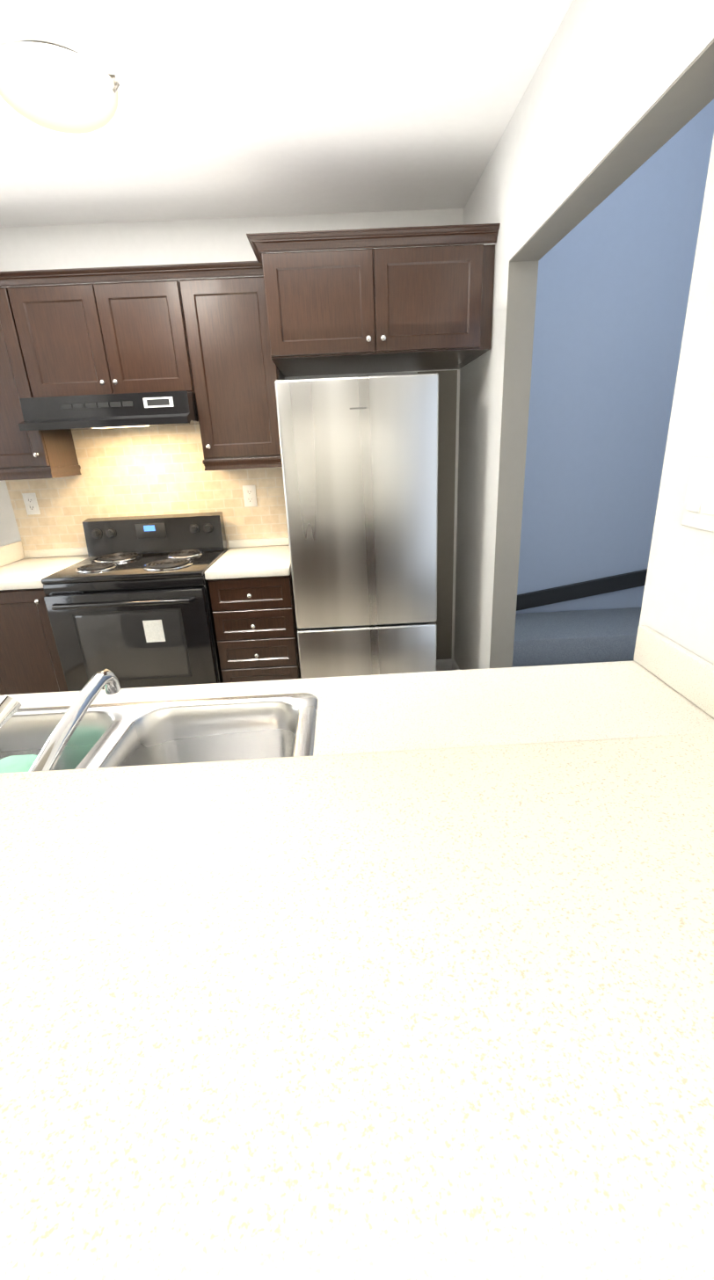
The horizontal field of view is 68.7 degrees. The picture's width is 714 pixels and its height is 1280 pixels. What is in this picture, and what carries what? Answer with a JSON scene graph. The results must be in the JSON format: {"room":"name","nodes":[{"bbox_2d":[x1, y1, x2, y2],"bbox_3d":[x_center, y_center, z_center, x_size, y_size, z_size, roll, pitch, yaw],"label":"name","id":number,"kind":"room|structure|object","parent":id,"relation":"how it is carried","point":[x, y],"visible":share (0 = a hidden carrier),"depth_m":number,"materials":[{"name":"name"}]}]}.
{"room":"kitchen","nodes":[
{"label":"kitchen","id":0,"kind":"room"},
{"bbox_2d":[0,208,463,659],"bbox_3d":[-0.804,-0.877,2.969,3.200,2.440,0.120,-3,20,-1],"label":"wall","id":1,"kind":"structure","parent":0,"point":[120,243],"depth_m":2.52,"materials":[{"name":"grey paint"}]},
{"bbox_2d":[21,492,40,515],"bbox_3d":[-1.808,-0.755,2.899,0.072,0.116,0.008,-3,20,-1],"label":"electrical outlet","id":2,"kind":"object","parent":1,"relation":"attached to","point":[31,503],"visible":1,"depth_m":2.90,"materials":[{"name":"white plastic"}]},
{"bbox_2d":[0,271,80,472],"bbox_3d":[-1.738,-1.260,2.554,0.423,0.800,0.324,-3,20,-1],"label":"upper cabinet","id":3,"kind":"object","parent":1,"relation":"attached to","point":[47,450],"depth_m":2.49,"materials":[{"name":"brown wood"}]},
{"bbox_2d":[3,263,196,397],"bbox_3d":[-1.158,-1.432,2.511,0.748,0.500,0.324,-3,20,-1],"label":"upper cabinet","id":4,"kind":"object","parent":1,"relation":"attached to","point":[119,336],"depth_m":2.36,"materials":[{"name":"brown wood"}]},
{"bbox_2d":[18,390,199,431],"bbox_3d":[-1.140,-1.101,2.542,0.746,0.138,0.498,-3,20,-1],"label":"range hood","id":5,"kind":"object","parent":4,"relation":"attached to","point":[121,410],"visible":1,"depth_m":2.35,"materials":[{"name":"black metal"}]},
{"bbox_2d":[5,424,288,558],"bbox_3d":[-1.134,-0.790,2.921,1.570,0.990,0.008,-3,20,-1],"label":"backsplash","id":6,"kind":"structure","parent":1,"relation":"attached to","point":[144,471],"depth_m":2.90,"materials":[{"name":"tile"}]},
{"bbox_2d":[179,261,284,464],"bbox_3d":[-0.575,-1.322,2.572,0.403,0.800,0.324,-3,20,-1],"label":"upper cabinet","id":7,"kind":"object","parent":1,"relation":"attached to","point":[202,338],"depth_m":2.42,"materials":[{"name":"brown wood"}]},
{"bbox_2d":[242,485,257,506],"bbox_3d":[-0.599,-0.806,2.923,0.072,0.116,0.008,-3,20,-1],"label":"electrical outlet","id":8,"kind":"object","parent":1,"relation":"attached to","point":[250,496],"visible":1,"depth_m":2.92,"materials":[{"name":"white plastic"}]},
{"bbox_2d":[246,223,500,377],"bbox_3d":[0.061,-1.478,2.356,0.963,0.415,0.664,-3,20,-1],"label":"upper cabinet","id":9,"kind":"object","parent":1,"relation":"attached to","point":[368,308],"visible":1,"depth_m":2.09,"materials":[{"name":"brown wood"}]},
{"bbox_2d":[417,370,457,659],"bbox_3d":[0.459,-0.645,3.033,0.209,1.643,0.004,-3,20,-1],"label":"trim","id":10,"kind":"structure","parent":1,"relation":"attached to","point":[447,392],"depth_m":2.99,"materials":[{"name":"beige paint"}]},
{"bbox_2d":[0,0,573,227],"bbox_3d":[-0.883,-1.656,1.460,3.080,0.080,2.400,-3,20,-1],"label":"ceiling","id":11,"kind":"structure","parent":0,"point":[238,108],"depth_m":1.71,"materials":[{"name":"paint"}]},
{"bbox_2d":[0,41,119,133],"bbox_3d":[-0.861,-1.578,1.521,0.352,0.107,0.336,-3,20,-1],"label":"flush ceiling light","id":12,"kind":"object","parent":11,"relation":"attached to","point":[54,87],"visible":1,"depth_m":1.45,"materials":[{"name":"white glass"}]},
{"bbox_2d":[436,658,459,671],"bbox_3d":[0.497,0.310,2.970,0.270,0.100,0.790,-3,20,-1],"label":"floor","id":13,"kind":"structure","parent":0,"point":[447,665],"depth_m":3.32,"materials":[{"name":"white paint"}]},
{"bbox_2d":[512,660,632,667],"bbox_3d":[1.657,0.892,1.493,1.720,0.060,6.400,-3,20,-1],"label":"floor","id":14,"kind":"structure","parent":0,"point":[573,663],"depth_m":3.41,"materials":[{"name":"grey carpet"}]},
{"bbox_2d":[512,607,640,666],"bbox_3d":[1.560,-0.034,3.627,1.650,0.190,0.550,-3,20,-1],"label":"carpeted stairs","id":15,"kind":"structure","parent":14,"relation":"on","point":[574,636],"depth_m":3.39,"materials":[{"name":"grey carpet"}]},
{"bbox_2d":[453,0,713,669],"bbox_3d":[0.705,-0.044,0.545,0.110,2.440,5.340,-3,20,-1],"label":"wall","id":16,"kind":"structure","parent":0,"point":[607,74],"depth_m":1.27,"materials":[{"name":"grey paint"}]},
{"bbox_2d":[489,261,538,668],"bbox_3d":[0.657,-0.453,2.268,0.108,2.006,0.004,-3,20,-1],"label":"trim","id":17,"kind":"structure","parent":16,"relation":"attached to","point":[521,297],"depth_m":2.15,"materials":[{"name":"beige paint"}]},
{"bbox_2d":[509,38,713,261],"bbox_3d":[0.631,-1.189,1.374,0.108,0.004,1.153,-3,20,-1],"label":"trim","id":18,"kind":"structure","parent":16,"relation":"attached to","point":[683,100],"depth_m":1.19,"materials":[{"name":"beige paint"}]},
{"bbox_2d":[680,457,713,531],"bbox_3d":[0.624,-0.262,0.938,0.012,0.124,0.116,-3,20,-1],"label":"light switch","id":19,"kind":"object","parent":16,"relation":"attached to","point":[698,510],"visible":1,"depth_m":0.95,"materials":[{"name":"white plastic"}]},
{"bbox_2d":[516,98,713,613],"bbox_3d":[1.537,-1.757,3.364,1.820,3.600,0.120,-3,20,-1],"label":"wall","id":20,"kind":"structure","parent":0,"point":[614,274],"depth_m":3.33,"materials":[{"name":"blue paint"}]},
{"bbox_2d":[516,568,647,610],"bbox_3d":[1.541,-0.345,3.804,1.648,0.358,0.030,-3,20,-1],"label":"baseboard","id":21,"kind":"structure","parent":20,"relation":"attached to","point":[592,587],"depth_m":3.79,"materials":[{"name":"wood"}]},
{"bbox_3d":[-0.722,1.205,0.960,3.080,0.060,5.340,-3,20,-1],"label":"floor","id":22,"kind":"structure","parent":0,"visible":0},
{"bbox_2d":[0,588,68,695],"bbox_3d":[-1.667,0.056,2.879,0.404,0.833,0.638,-3,20,-1],"label":"base cabinet","id":23,"kind":"object","parent":22,"relation":"on","point":[30,661],"visible":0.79,"depth_m":2.58,"materials":[{"name":"brown wood"}]},
{"bbox_2d":[0,537,290,590],"bbox_3d":[-1.123,-0.435,2.726,1.587,0.140,0.618,-3,20,-1],"label":"countertop","id":24,"kind":"structure","parent":23,"relation":"on","point":[20,568],"depth_m":2.75,"materials":[{"name":"stone"}]},
{"bbox_2d":[41,511,227,690],"bbox_3d":[-1.089,-0.085,2.794,0.748,1.065,0.680,-3,20,-1],"label":"range","id":25,"kind":"object","parent":22,"relation":"on","point":[127,602],"visible":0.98,"depth_m":2.53,"materials":[{"name":"black metal"}]},
{"bbox_2d":[207,572,300,683],"bbox_3d":[-0.507,-0.006,2.897,0.395,0.833,0.638,-3,20,-1],"label":"base cabinet","id":26,"kind":"object","parent":22,"relation":"on","point":[256,629],"visible":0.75,"depth_m":2.58,"materials":[{"name":"brown wood"}]},
{"bbox_2d":[274,372,438,678],"bbox_3d":[0.026,-0.414,2.730,0.680,1.665,0.636,-3,20,-1],"label":"fridge","id":27,"kind":"object","parent":22,"relation":"on","point":[359,454],"visible":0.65,"depth_m":2.34,"materials":[{"name":"metal"}]},
{"bbox_3d":[-0.526,0.672,1.029,2.402,0.873,0.619,-3,20,-1],"label":"base cabinet","id":28,"kind":"object","parent":22,"relation":"on","visible":0},
{"bbox_2d":[0,625,713,755],"bbox_3d":[-0.549,0.200,0.860,2.406,0.125,0.638,-3,20,-1],"label":"countertop","id":29,"kind":"structure","parent":28,"relation":"on","point":[660,685],"depth_m":1.02,"materials":[{"name":"stone"}]},
{"bbox_2d":[0,669,317,771],"bbox_3d":[-0.448,0.222,0.850,0.750,0.362,0.520,-3,20,-1],"label":"double-bowl sink","id":30,"kind":"object","parent":29,"relation":"in","point":[80,731],"visible":0.19,"depth_m":1.06,"materials":[{"name":"metal"}]},
{"bbox_2d":[0,754,37,773],"bbox_3d":[-0.615,0.296,0.954,0.100,0.154,0.115,-3,20,-1],"label":"cloth","id":31,"kind":"object","parent":30,"relation":"in","point":[16,763],"visible":0.15,"depth_m":0.94,"materials":[{"name":"green fabric"}]},
{"bbox_3d":[-0.218,0.718,0.642,1.806,1.028,0.150,-3,20,-1],"label":"wall","id":32,"kind":"structure","parent":0,"visible":0},
{"bbox_2d":[0,733,713,1279],"bbox_3d":[-0.240,0.230,0.420,1.806,0.040,0.415,-3,20,-1],"label":"bar","id":33,"kind":"object","parent":32,"relation":"on","point":[424,1014],"visible":1,"depth_m":0.32,"materials":[{"name":"stone"}]}
]}

